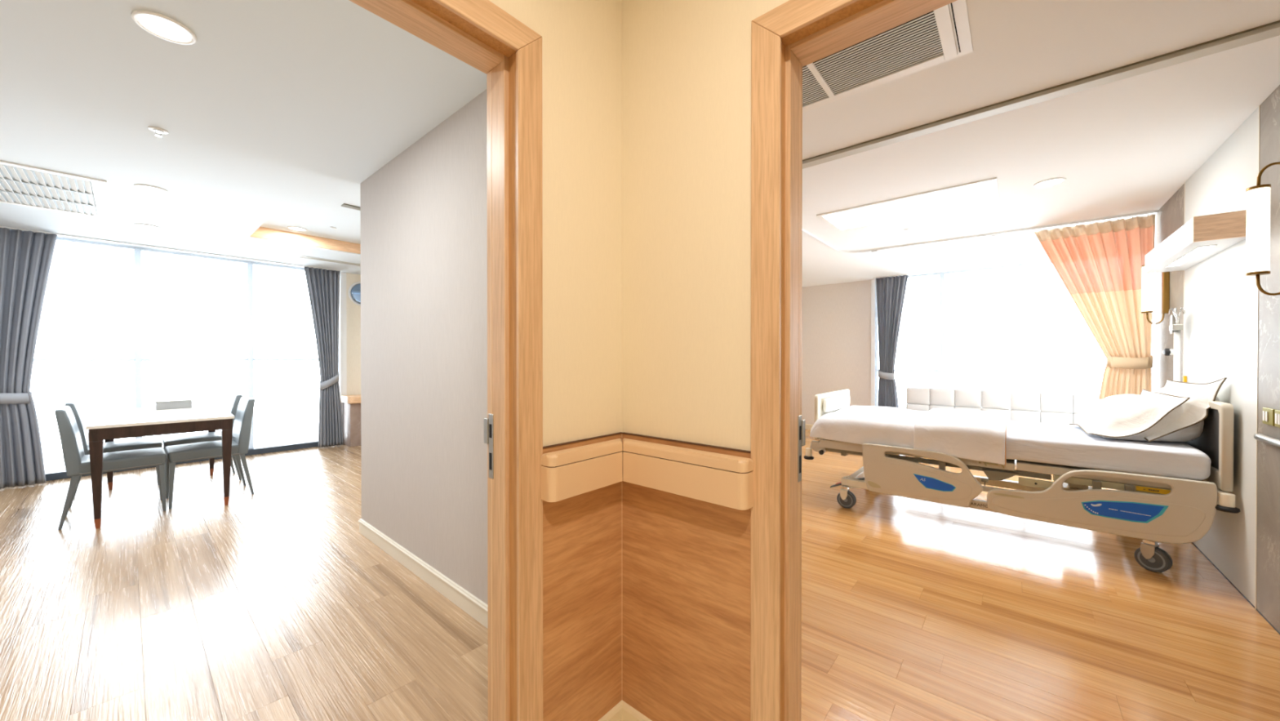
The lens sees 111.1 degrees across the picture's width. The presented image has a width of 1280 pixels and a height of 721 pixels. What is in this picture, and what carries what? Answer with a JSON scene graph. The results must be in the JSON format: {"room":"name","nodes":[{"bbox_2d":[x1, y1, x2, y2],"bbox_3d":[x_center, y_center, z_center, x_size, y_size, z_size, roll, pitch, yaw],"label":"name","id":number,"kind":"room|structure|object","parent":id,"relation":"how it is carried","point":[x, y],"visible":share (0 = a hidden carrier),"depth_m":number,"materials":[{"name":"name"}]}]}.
{"room":"hospital corridor","nodes":[
{"label":"hospital corridor","id":0,"kind":"room"},
{"bbox_2d":[346,272,360,395],"bbox_3d":[-4.075,-0.038,7.352,0.250,2.600,1.520,0,0,41],"label":"wall","id":1,"kind":"structure","parent":0,"point":[353,310],"depth_m":6.76,"materials":[{"name":"beige paint"}]},
{"bbox_2d":[33,237,338,480],"bbox_3d":[-5.755,-0.028,5.394,0.180,2.600,3.576,0,0,41],"label":"window","id":2,"kind":"structure","parent":1,"relation":"in","point":[61,473],"depth_m":5.39,"materials":[{"name":"grey metal"}]},
{"bbox_2d":[338,271,346,435],"bbox_3d":[-4.568,-0.035,6.721,0.180,2.600,0.080,0,0,41],"label":"trim","id":3,"kind":"structure","parent":1,"relation":"attached to","point":[342,312],"depth_m":6.66,"materials":[{"name":"white paint"}]},
{"bbox_2d":[348,281,360,306],"bbox_3d":[-4.320,-1.036,6.840,0.038,0.386,0.386,0,0,41],"label":"wall mirror","id":4,"kind":"object","parent":1,"relation":"attached to","point":[354,291],"visible":0.41,"depth_m":6.76,"materials":[{"name":"white mirror"}]},
{"bbox_2d":[351,283,360,303],"bbox_3d":[-4.319,-1.036,6.839,0.035,0.344,0.344,0,0,41],"label":"mirror glass","id":5,"kind":"object","parent":4,"relation":"attached to","point":[355,287],"depth_m":6.77,"materials":[{"name":"blue"}]},
{"bbox_2d":[488,0,622,446],"bbox_3d":[-0.928,-0.053,0.645,0.140,2.700,2.775,0,0,41],"label":"wall","id":6,"kind":"structure","parent":0,"point":[582,39],"depth_m":1.40,"materials":[{"name":"beige paint"}]},
{"bbox_2d":[348,0,542,720],"bbox_3d":[-0.765,0.180,0.842,0.170,2.231,1.288,0,0,41],"label":"door frame","id":7,"kind":"structure","parent":6,"relation":"in","point":[482,35],"depth_m":1.25,"materials":[{"name":"brown wood"}]},
{"bbox_2d":[540,438,622,502],"bbox_3d":[-0.161,0.335,1.389,0.062,0.135,0.344,0,0,41],"label":"rail","id":8,"kind":"object","parent":6,"relation":"attached to","point":[566,473],"visible":1,"depth_m":1.32,"materials":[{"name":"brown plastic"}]},
{"bbox_2d":[542,433,622,720],"bbox_3d":[-0.175,0.730,1.417,0.008,0.946,0.350,0,0,41],"label":"wall panel","id":9,"kind":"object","parent":6,"relation":"attached to","point":[582,533],"depth_m":1.40,"materials":[{"name":"brown wood"}]},
{"bbox_2d":[598,699,622,720],"bbox_3d":[-0.171,1.242,1.416,0.018,0.101,0.350,0,0,41],"label":"baseboard","id":10,"kind":"structure","parent":6,"relation":"attached to","point":[615,713],"depth_m":1.51,"materials":[{"name":"beige wood"}]},
{"bbox_2d":[621,433,622,502],"bbox_3d":[-0.063,0.724,1.540,0.002,0.936,0.002,0,0,41],"label":"trim","id":11,"kind":"structure","parent":6,"relation":"attached to","point":[621,433],"depth_m":1.54,"materials":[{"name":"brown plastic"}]},
{"bbox_2d":[360,0,789,604],"bbox_3d":[-0.057,-0.059,1.634,5.210,2.700,0.140,0,0,41],"label":"wall","id":12,"kind":"structure","parent":0,"point":[686,64],"depth_m":1.53,"materials":[{"name":"beige paint"}]},
{"bbox_2d":[358,518,488,628],"bbox_3d":[-1.087,1.236,2.521,2.531,0.102,0.172,0,0,41],"label":"baseboard","id":13,"kind":"structure","parent":12,"relation":"attached to","point":[460,597],"depth_m":2.51,"materials":[{"name":"beige wood"}]},
{"bbox_2d":[622,699,652,720],"bbox_3d":[0.119,1.242,1.386,0.499,0.101,0.018,0,0,41],"label":"baseboard","id":14,"kind":"structure","parent":12,"relation":"attached to","point":[629,713],"depth_m":1.50,"materials":[{"name":"beige wood"}]},
{"bbox_2d":[542,431,751,453],"bbox_3d":[0.012,0.255,1.254,0.499,0.004,0.350,0,0,41],"label":"trim","id":15,"kind":"structure","parent":12,"relation":"attached to","point":[619,433],"depth_m":1.37,"materials":[{"name":"brown wood"}]},
{"bbox_2d":[622,433,751,720],"bbox_3d":[0.126,0.730,1.384,0.491,0.946,0.008,0,0,41],"label":"wall panel","id":16,"kind":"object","parent":12,"relation":"attached to","point":[686,561],"depth_m":1.37,"materials":[{"name":"brown wood"}]},
{"bbox_2d":[622,438,753,510],"bbox_3d":[0.113,0.335,1.357,0.494,0.135,0.062,0,0,41],"label":"rail","id":17,"kind":"object","parent":12,"relation":"attached to","point":[717,478],"visible":0.91,"depth_m":1.29,"materials":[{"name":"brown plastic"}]},
{"bbox_2d":[750,0,957,720],"bbox_3d":[0.855,0.180,0.859,1.299,2.231,0.170,0,0,41],"label":"door frame","id":18,"kind":"structure","parent":12,"relation":"in","point":[793,35],"depth_m":1.20,"materials":[{"name":"brown wood"}]},
{"bbox_2d":[0,429,1279,720],"bbox_3d":[-0.460,1.305,4.769,8.792,0.060,9.440,0,0,41],"label":"floor","id":19,"kind":"structure","parent":0,"point":[271,603],"depth_m":2.21,"materials":[{"name":"brown wood"}]},
{"bbox_2d":[54,405,166,529],"bbox_3d":[-4.394,0.826,3.667,0.458,0.909,0.579,0,0,41],"label":"dining chair","id":20,"kind":"object","parent":19,"relation":"on","point":[77,464],"visible":0.97,"depth_m":3.51,"materials":[{"name":"grey fabric"}]},
{"bbox_2d":[64,400,162,507],"bbox_3d":[-4.954,0.824,4.152,0.458,0.909,0.579,0,0,41],"label":"dining chair","id":21,"kind":"object","parent":19,"relation":"on","point":[133,444],"visible":0.53,"depth_m":4.05,"materials":[{"name":"grey fabric"}]},
{"bbox_2d":[85,403,234,528],"bbox_3d":[-4.453,0.883,4.114,1.570,0.790,0.820,0,0,42],"label":"dining table","id":22,"kind":"object","parent":19,"relation":"on","point":[108,425],"visible":0.97,"depth_m":3.71,"materials":[{"name":"brown wood"}]},
{"bbox_2d":[155,399,192,409],"bbox_3d":[-4.739,0.445,4.462,0.124,0.083,0.254,0,0,41],"label":"tissue box","id":23,"kind":"object","parent":22,"relation":"on","point":[180,403],"visible":1,"depth_m":4.42,"materials":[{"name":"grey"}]},
{"bbox_2d":[161,392,242,485],"bbox_3d":[-4.601,0.821,4.625,0.458,0.909,0.579,0,0,41],"label":"dining chair","id":24,"kind":"object","parent":19,"relation":"on","point":[233,400],"visible":0.46,"depth_m":4.55,"materials":[{"name":"grey fabric"}]},
{"bbox_2d":[164,396,254,508],"bbox_3d":[-4.042,0.824,4.140,0.458,0.909,0.579,0,0,41],"label":"dining chair","id":25,"kind":"object","parent":19,"relation":"on","point":[242,427],"visible":0.91,"depth_m":4.11,"materials":[{"name":"grey fabric"}]},
{"bbox_2d":[341,394,360,446],"bbox_3d":[-3.956,0.896,6.989,0.390,0.735,1.265,0,0,41],"label":"console shelf","id":26,"kind":"object","parent":19,"relation":"on","point":[352,403],"visible":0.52,"depth_m":6.50,"materials":[{"name":"brown wood"}]},
{"bbox_2d":[906,386,1099,425],"bbox_3d":[4.751,0.841,5.639,2.378,0.860,0.780,0,0,41],"label":"sofa","id":27,"kind":"object","parent":19,"relation":"on","point":[1063,408],"visible":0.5,"depth_m":5.77,"materials":[{"name":"white fabric"}]},
{"bbox_2d":[906,403,929,411],"bbox_3d":[4.135,0.757,6.519,0.296,0.218,0.202,0,0,41],"label":"cushion","id":28,"kind":"object","parent":27,"relation":"on","point":[916,406],"depth_m":6.44,"materials":[{"name":"white fabric"}]},
{"bbox_2d":[906,386,931,404],"bbox_3d":[4.148,0.526,6.533,0.296,0.240,0.202,0,0,41],"label":"cushion","id":29,"kind":"object","parent":27,"relation":"on","point":[914,395],"depth_m":6.45,"materials":[{"name":"white fabric"}]},
{"bbox_2d":[929,404,955,409],"bbox_3d":[4.361,0.758,6.326,0.296,0.218,0.202,0,0,41],"label":"cushion","id":30,"kind":"object","parent":27,"relation":"on","point":[944,406],"depth_m":6.25,"materials":[{"name":"white fabric"}]},
{"bbox_2d":[929,387,955,406],"bbox_3d":[4.374,0.527,6.340,0.296,0.240,0.202,0,0,41],"label":"cushion","id":31,"kind":"object","parent":27,"relation":"on","point":[939,397],"depth_m":6.26,"materials":[{"name":"white fabric"}]},
{"bbox_2d":[955,406,982,410],"bbox_3d":[4.587,0.759,6.133,0.296,0.218,0.202,0,0,41],"label":"cushion","id":32,"kind":"object","parent":27,"relation":"on","point":[976,408],"depth_m":6.06,"materials":[{"name":"white fabric"}]},
{"bbox_2d":[955,388,982,408],"bbox_3d":[4.600,0.528,6.147,0.296,0.240,0.202,0,0,41],"label":"cushion","id":33,"kind":"object","parent":27,"relation":"on","point":[964,398],"depth_m":6.08,"materials":[{"name":"white fabric"}]},
{"bbox_2d":[981,408,1009,420],"bbox_3d":[4.813,0.760,5.939,0.296,0.218,0.202,0,0,41],"label":"cushion","id":34,"kind":"object","parent":27,"relation":"on","point":[996,410],"depth_m":5.85,"materials":[{"name":"white fabric"}]},
{"bbox_2d":[982,389,1009,409],"bbox_3d":[4.826,0.529,5.953,0.296,0.240,0.202,0,0,41],"label":"cushion","id":35,"kind":"object","parent":27,"relation":"on","point":[991,399],"depth_m":5.88,"materials":[{"name":"white fabric"}]},
{"bbox_2d":[1009,409,1039,422],"bbox_3d":[5.039,0.761,5.746,0.296,0.218,0.202,0,0,41],"label":"cushion","id":36,"kind":"object","parent":27,"relation":"on","point":[1026,415],"depth_m":5.67,"materials":[{"name":"white fabric"}]},
{"bbox_2d":[1009,391,1040,411],"bbox_3d":[5.052,0.530,5.760,0.296,0.240,0.202,0,0,41],"label":"cushion","id":37,"kind":"object","parent":27,"relation":"on","point":[1020,401],"depth_m":5.69,"materials":[{"name":"white fabric"}]},
{"bbox_2d":[1040,391,1072,413],"bbox_3d":[5.278,0.531,5.567,0.296,0.240,0.202,0,0,41],"label":"cushion","id":38,"kind":"object","parent":27,"relation":"on","point":[1050,402],"depth_m":5.50,"materials":[{"name":"white fabric"}]},
{"bbox_2d":[1040,410,1073,424],"bbox_3d":[5.265,0.762,5.553,0.296,0.218,0.202,0,0,41],"label":"cushion","id":39,"kind":"object","parent":27,"relation":"on","point":[1063,417],"depth_m":5.48,"materials":[{"name":"white fabric"}]},
{"bbox_2d":[1072,412,1080,425],"bbox_3d":[5.492,0.763,5.359,0.296,0.218,0.202,0,0,41],"label":"cushion","id":40,"kind":"object","parent":27,"relation":"on","point":[1076,415],"depth_m":5.38,"materials":[{"name":"white fabric"}]},
{"bbox_2d":[1072,392,1099,413],"bbox_3d":[5.505,0.532,5.373,0.296,0.240,0.202,0,0,41],"label":"cushion","id":41,"kind":"object","parent":27,"relation":"on","point":[1080,401],"depth_m":5.35,"materials":[{"name":"white fabric"}]},
{"bbox_2d":[804,388,1239,572],"bbox_3d":[2.744,0.758,3.624,2.425,1.045,1.178,0,0,41],"label":"hospital bed","id":42,"kind":"object","parent":19,"relation":"on","point":[1152,508],"visible":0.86,"depth_m":2.86,"materials":[{"name":"beige plastic"}]},
{"bbox_2d":[822,394,849,412],"bbox_3d":[1.967,0.420,4.372,0.039,0.135,0.760,0,0,41],"label":"cushion","id":43,"kind":"object","parent":42,"relation":"attached to","point":[833,403],"visible":1,"depth_m":4.28,"materials":[{"name":"white fabric"}]},
{"bbox_2d":[970,502,987,507],"bbox_3d":[2.495,1.051,3.174,0.168,0.021,0.001,0,0,41],"label":"print","id":44,"kind":"object","parent":42,"relation":"attached to","point":[973,504],"depth_m":3.20,"materials":[{"name":"brown"}]},
{"bbox_2d":[1005,420,1211,479],"bbox_3d":[2.772,0.614,3.619,2.215,0.188,1.022,0,0,41],"label":"mattress","id":45,"kind":"object","parent":42,"relation":"on","point":[1068,445],"visible":0.41,"depth_m":2.83,"materials":[{"name":"white fabric"}]},
{"bbox_2d":[809,405,1007,465],"bbox_3d":[2.405,0.589,3.942,1.370,0.285,1.129,0,0,41],"label":"duvet","id":46,"kind":"object","parent":45,"relation":"on","point":[971,434],"visible":0.95,"depth_m":3.51,"materials":[{"name":"white fabric"}]},
{"bbox_2d":[1069,388,1190,440],"bbox_3d":[3.386,0.367,3.051,0.472,0.310,0.746,0,0,36],"label":"pillow","id":47,"kind":"object","parent":45,"relation":"on","point":[1119,416],"visible":0.94,"depth_m":2.86,"materials":[{"name":"white fabric"}]},
{"bbox_2d":[1144,377,1226,441],"bbox_3d":[3.533,0.305,2.936,0.369,0.417,0.773,0,0,34],"label":"pillow","id":48,"kind":"object","parent":45,"relation":"on","point":[1188,427],"visible":0.55,"depth_m":2.71,"materials":[{"name":"white fabric"}]},
{"bbox_2d":[1108,507,1151,515],"bbox_3d":[2.990,0.926,2.681,0.172,0.010,0.001,0,0,41],"label":"print","id":49,"kind":"object","parent":42,"relation":"attached to","point":[1122,511],"depth_m":2.68,"materials":[{"name":"white"}]},
{"bbox_2d":[1162,306,1185,381],"bbox_3d":[3.908,0.450,3.201,0.111,1.668,0.182,0,0,41],"label":"pole","id":50,"kind":"object","parent":19,"relation":"on","point":[1175,327],"visible":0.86,"depth_m":3.17,"materials":[{"name":"white metal"}]},
{"bbox_2d":[0,0,1279,287],"bbox_3d":[-0.068,-1.448,4.491,10.150,0.250,9.750,0,0,41],"label":"ceiling","id":51,"kind":"structure","parent":0,"point":[277,113],"depth_m":2.39,"materials":[{"name":"white paint"}]},
{"bbox_2d":[0,160,111,219],"bbox_3d":[-4.840,-1.309,3.158,1.330,0.016,1.300,0,0,41],"label":"ceiling vent","id":52,"kind":"object","parent":51,"relation":"in","point":[20,184],"visible":1,"depth_m":3.39,"materials":[{"name":"white metal"}]},
{"bbox_2d":[133,223,160,229],"bbox_3d":[-4.851,-1.319,4.321,0.176,0.008,0.176,0,0,41],"label":"recessed light","id":53,"kind":"object","parent":51,"relation":"in","point":[142,225],"visible":1,"depth_m":4.32,"materials":[{"name":"white paint"}]},
{"bbox_2d":[136,224,157,228],"bbox_3d":[-4.851,-1.321,4.321,0.141,0.004,0.141,0,0,41],"label":"diffuser","id":54,"kind":"object","parent":53,"relation":"attached to","point":[147,226],"depth_m":4.32,"materials":[{"name":"white"}]},
{"bbox_2d":[133,183,168,193],"bbox_3d":[-3.748,-1.314,3.365,0.176,0.008,0.176,0,0,41],"label":"recessed light","id":55,"kind":"object","parent":51,"relation":"in","point":[147,188],"visible":1,"depth_m":3.36,"materials":[{"name":"white paint"}]},
{"bbox_2d":[137,186,164,192],"bbox_3d":[-3.748,-1.316,3.365,0.141,0.004,0.141,0,0,41],"label":"diffuser","id":56,"kind":"object","parent":55,"relation":"attached to","point":[148,188],"depth_m":3.36,"materials":[{"name":"white"}]},
{"bbox_2d":[147,126,168,137],"bbox_3d":[-2.745,-1.296,2.502,0.080,0.034,0.080,0,0,41],"label":"sprinkler","id":57,"kind":"object","parent":51,"relation":"attached to","point":[157,130],"visible":1,"depth_m":2.49,"materials":[{"name":"white metal"}]},
{"bbox_2d":[131,9,196,44],"bbox_3d":[-1.867,-1.305,1.726,0.176,0.008,0.176,0,0,41],"label":"recessed light","id":58,"kind":"object","parent":51,"relation":"in","point":[166,28],"visible":1,"depth_m":1.72,"materials":[{"name":"white paint"}]},
{"bbox_2d":[137,14,191,41],"bbox_3d":[-1.867,-1.307,1.726,0.141,0.004,0.141,0,0,41],"label":"diffuser","id":59,"kind":"object","parent":58,"relation":"attached to","point":[160,26],"depth_m":1.72,"materials":[{"name":"white plastic"}]},
{"bbox_2d":[0,226,342,271],"bbox_3d":[-5.561,-1.321,5.215,0.040,0.012,3.470,0,0,41],"label":"track","id":60,"kind":"object","parent":51,"relation":"attached to","point":[9,228],"visible":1,"depth_m":5.12,"materials":[{"name":"white metal"}]},
{"bbox_2d":[0,227,57,488],"bbox_3d":[-6.385,-0.024,4.257,0.108,2.574,0.893,0,0,41],"label":"curtain","id":61,"kind":"object","parent":60,"relation":"hanging from","point":[25,256],"visible":1,"depth_m":4.42,"materials":[{"name":"grey fabric"}]},
{"bbox_2d":[304,266,343,447],"bbox_3d":[-4.580,-0.035,6.372,0.108,2.574,0.472,0,0,43],"label":"curtain","id":62,"kind":"object","parent":60,"relation":"hanging from","point":[323,285],"visible":1,"depth_m":6.39,"materials":[{"name":"grey fabric"}]},
{"bbox_2d":[287,226,306,231],"bbox_3d":[-3.796,-1.456,4.863,0.176,0.008,0.176,0,0,41],"label":"recessed light","id":63,"kind":"object","parent":51,"relation":"in","point":[292,228],"visible":1,"depth_m":4.86,"materials":[{"name":"white paint"}]},
{"bbox_2d":[289,226,305,231],"bbox_3d":[-3.796,-1.458,4.863,0.141,0.004,0.141,0,0,41],"label":"diffuser","id":64,"kind":"object","parent":63,"relation":"attached to","point":[297,228],"depth_m":4.86,"materials":[{"name":"white"}]},
{"bbox_2d":[249,226,360,253],"bbox_3d":[-2.982,-1.399,4.915,1.630,0.123,1.886,0,0,41],"label":"trim","id":65,"kind":"structure","parent":51,"relation":"attached to","point":[261,232],"depth_m":5.10,"materials":[{"name":"brown wood"}]},
{"bbox_2d":[299,255,360,266],"bbox_3d":[-3.756,-1.328,6.264,0.100,0.010,1.750,0,0,41],"label":"ceiling vent","id":66,"kind":"object","parent":51,"relation":"in","point":[301,256],"visible":0.36,"depth_m":5.84,"materials":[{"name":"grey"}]},
{"bbox_2d":[341,203,359,210],"bbox_3d":[-2.251,-1.316,4.016,0.070,0.010,0.810,0,0,41],"label":"ceiling slot","id":67,"kind":"object","parent":51,"relation":"attached to","point":[344,205],"visible":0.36,"depth_m":3.75,"materials":[{"name":"grey metal"}]},
{"bbox_2d":[802,0,973,113],"bbox_3d":[0.732,-1.304,2.012,1.230,0.014,0.640,0,0,41],"label":"ceiling vent","id":68,"kind":"object","parent":51,"relation":"in","point":[942,34],"visible":0.42,"depth_m":1.88,"materials":[{"name":"white metal"}]},
{"bbox_2d":[816,177,999,231],"bbox_3d":[2.297,-1.315,3.818,1.270,0.010,0.660,0,0,41],"label":"ceiling light panel","id":69,"kind":"object","parent":51,"relation":"attached to","point":[982,193],"visible":1,"depth_m":3.75,"materials":[{"name":"white paint"}]},
{"bbox_2d":[872,258,1049,278],"bbox_3d":[5.184,-1.325,5.902,3.700,0.012,0.040,0,0,41],"label":"track","id":70,"kind":"object","parent":51,"relation":"attached to","point":[1044,259],"visible":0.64,"depth_m":6.29,"materials":[{"name":"white metal"}]},
{"bbox_2d":[875,275,908,407],"bbox_3d":[3.973,-0.038,6.940,0.452,2.574,0.108,0,0,43],"label":"curtain","id":71,"kind":"object","parent":70,"relation":"hanging from","point":[890,291],"visible":0.74,"depth_m":6.97,"materials":[{"name":"grey fabric"}]},
{"bbox_2d":[802,209,1157,253],"bbox_3d":[2.533,-1.310,4.477,3.882,0.028,1.734,0,0,-7],"label":"rail","id":72,"kind":"object","parent":51,"relation":"attached to","point":[804,231],"visible":0.9,"depth_m":4.55,"materials":[{"name":"white metal"}]},
{"bbox_2d":[1034,213,1155,399],"bbox_3d":[4.229,-0.069,4.122,0.795,2.455,0.132,0,0,38],"label":"curtain","id":73,"kind":"object","parent":72,"relation":"hanging from","point":[1099,264],"visible":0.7,"depth_m":4.03,"materials":[{"name":"pink fabric"}]},
{"bbox_2d":[1069,288,1152,399],"bbox_3d":[4.331,0.259,4.051,0.533,1.799,0.096,0,0,41],"label":"drape","id":74,"kind":"object","parent":73,"relation":"hanging from","point":[1114,317],"depth_m":4.00,"materials":[{"name":"orange fabric"}]},
{"bbox_2d":[802,20,1279,168],"bbox_3d":[0.954,-1.305,3.040,4.390,0.022,0.092,0,0,41],"label":"ceiling track","id":75,"kind":"object","parent":51,"relation":"attached to","point":[1270,30],"visible":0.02,"depth_m":2.08,"materials":[{"name":"grey metal"}]},
{"bbox_2d":[1033,177,1066,187],"bbox_3d":[3.030,-1.313,3.244,0.176,0.008,0.176,0,0,41],"label":"recessed light","id":76,"kind":"object","parent":51,"relation":"in","point":[1053,181],"visible":1,"depth_m":3.24,"materials":[{"name":"white paint"}]},
{"bbox_2d":[1036,179,1062,186],"bbox_3d":[3.030,-1.315,3.244,0.141,0.004,0.141,0,0,41],"label":"diffuser","id":77,"kind":"object","parent":76,"relation":"attached to","point":[1046,182],"depth_m":3.24,"materials":[{"name":"white plastic"}]},
{"bbox_2d":[801,279,875,424],"bbox_3d":[3.290,-0.041,7.864,1.700,2.600,0.170,0,0,41],"label":"wall","id":78,"kind":"structure","parent":0,"point":[836,318],"depth_m":7.63,"materials":[{"name":"white paint"}]},
{"bbox_2d":[875,261,1155,405],"bbox_3d":[5.342,-0.032,6.063,3.816,2.600,0.180,0,0,41],"label":"window","id":79,"kind":"structure","parent":0,"point":[1024,372],"depth_m":6.39,"materials":[{"name":"grey metal"}]},
{"bbox_2d":[1155,213,1156,391],"bbox_3d":[5.064,-0.019,3.565,1.136,2.600,0.100,0,0,41],"label":"wall","id":80,"kind":"structure","parent":0,"point":[1156,214],"depth_m":3.96,"materials":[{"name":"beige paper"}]},
{"bbox_2d":[1155,183,1184,390],"bbox_3d":[4.322,-0.019,3.581,0.012,2.600,0.840,0,0,41],"label":"wall","id":81,"kind":"structure","parent":0,"point":[1170,217],"depth_m":3.58,"materials":[{"name":"beige paint"}]},
{"bbox_2d":[1141,265,1169,324],"bbox_3d":[4.260,-0.596,3.630,0.150,0.595,0.066,0,0,41],"label":"wall sconce","id":82,"kind":"object","parent":81,"relation":"attached to","point":[1147,291],"visible":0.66,"depth_m":3.63,"materials":[{"name":"beige"}]},
{"bbox_2d":[1256,84,1279,631],"bbox_3d":[2.374,-0.007,1.302,0.012,2.600,2.515,0,0,41],"label":"wall","id":83,"kind":"structure","parent":0,"point":[1268,562],"depth_m":2.15,"materials":[{"name":"grey paint"}]},
{"bbox_2d":[1245,161,1279,295],"bbox_3d":[2.834,-0.587,1.963,0.150,0.595,0.066,0,0,41],"label":"wall sconce","id":84,"kind":"object","parent":83,"relation":"attached to","point":[1258,197],"visible":1,"depth_m":1.97,"materials":[{"name":"beige"}]},
{"bbox_2d":[1253,433,1279,447],"bbox_3d":[2.367,0.388,1.334,0.036,0.034,2.301,0,0,41],"label":"chair rail","id":85,"kind":"object","parent":83,"relation":"attached to","point":[1275,442],"visible":1,"depth_m":2.10,"materials":[{"name":"silver metal"}]},
{"bbox_2d":[1262,407,1276,426],"bbox_3d":[3.076,0.274,2.147,0.016,0.080,0.116,0,0,41],"label":"switch plate","id":86,"kind":"object","parent":83,"relation":"attached to","point":[1268,414],"visible":0.94,"depth_m":2.14,"materials":[{"name":"yellow metal"}]},
{"bbox_2d":[1274,409,1279,427],"bbox_3d":[2.989,0.274,2.044,0.016,0.080,0.116,0,0,41],"label":"switch plate","id":87,"kind":"object","parent":83,"relation":"attached to","point":[1277,420],"visible":1,"depth_m":2.06,"materials":[{"name":"yellow"}]},
{"bbox_3d":[3.137,0.014,2.071,0.148,2.650,4.675,0,0,41],"label":"wall","id":88,"kind":"structure","parent":0,"visible":0},
{"bbox_2d":[1183,106,1258,605],"bbox_3d":[3.620,-0.018,2.760,0.012,2.592,1.300,0,0,41],"label":"wall panel","id":89,"kind":"object","parent":88,"relation":"attached to","point":[1220,339],"visible":0.71,"depth_m":2.54,"materials":[{"name":"white laminate"}]},
{"bbox_2d":[1182,375,1186,382],"bbox_3d":[3.992,0.148,3.216,0.014,0.070,0.035,0,0,41],"label":"outlet","id":90,"kind":"object","parent":89,"relation":"attached to","point":[1184,377],"visible":0.56,"depth_m":3.20,"materials":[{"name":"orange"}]},
{"bbox_2d":[1144,209,1246,273],"bbox_3d":[3.563,-0.733,2.850,0.197,0.144,1.210,0,0,41],"label":"light","id":91,"kind":"object","parent":89,"relation":"attached to","point":[1202,237],"visible":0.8,"depth_m":2.55,"materials":[{"name":"white paint"}]},
{"bbox_2d":[1182,105,1260,608],"bbox_3d":[3.619,-0.015,2.760,0.014,2.600,1.320,0,0,41],"label":"trim","id":92,"kind":"structure","parent":88,"relation":"attached to","point":[1259,105],"depth_m":2.27,"materials":[{"name":"beige metal"}]},
{"bbox_2d":[1191,542,1279,634],"bbox_3d":[3.078,1.310,2.128,0.022,0.058,4.675,0,0,41],"label":"trim","id":93,"kind":"structure","parent":88,"relation":"attached to","point":[1236,588],"depth_m":2.44,"materials":[{"name":"grey"}]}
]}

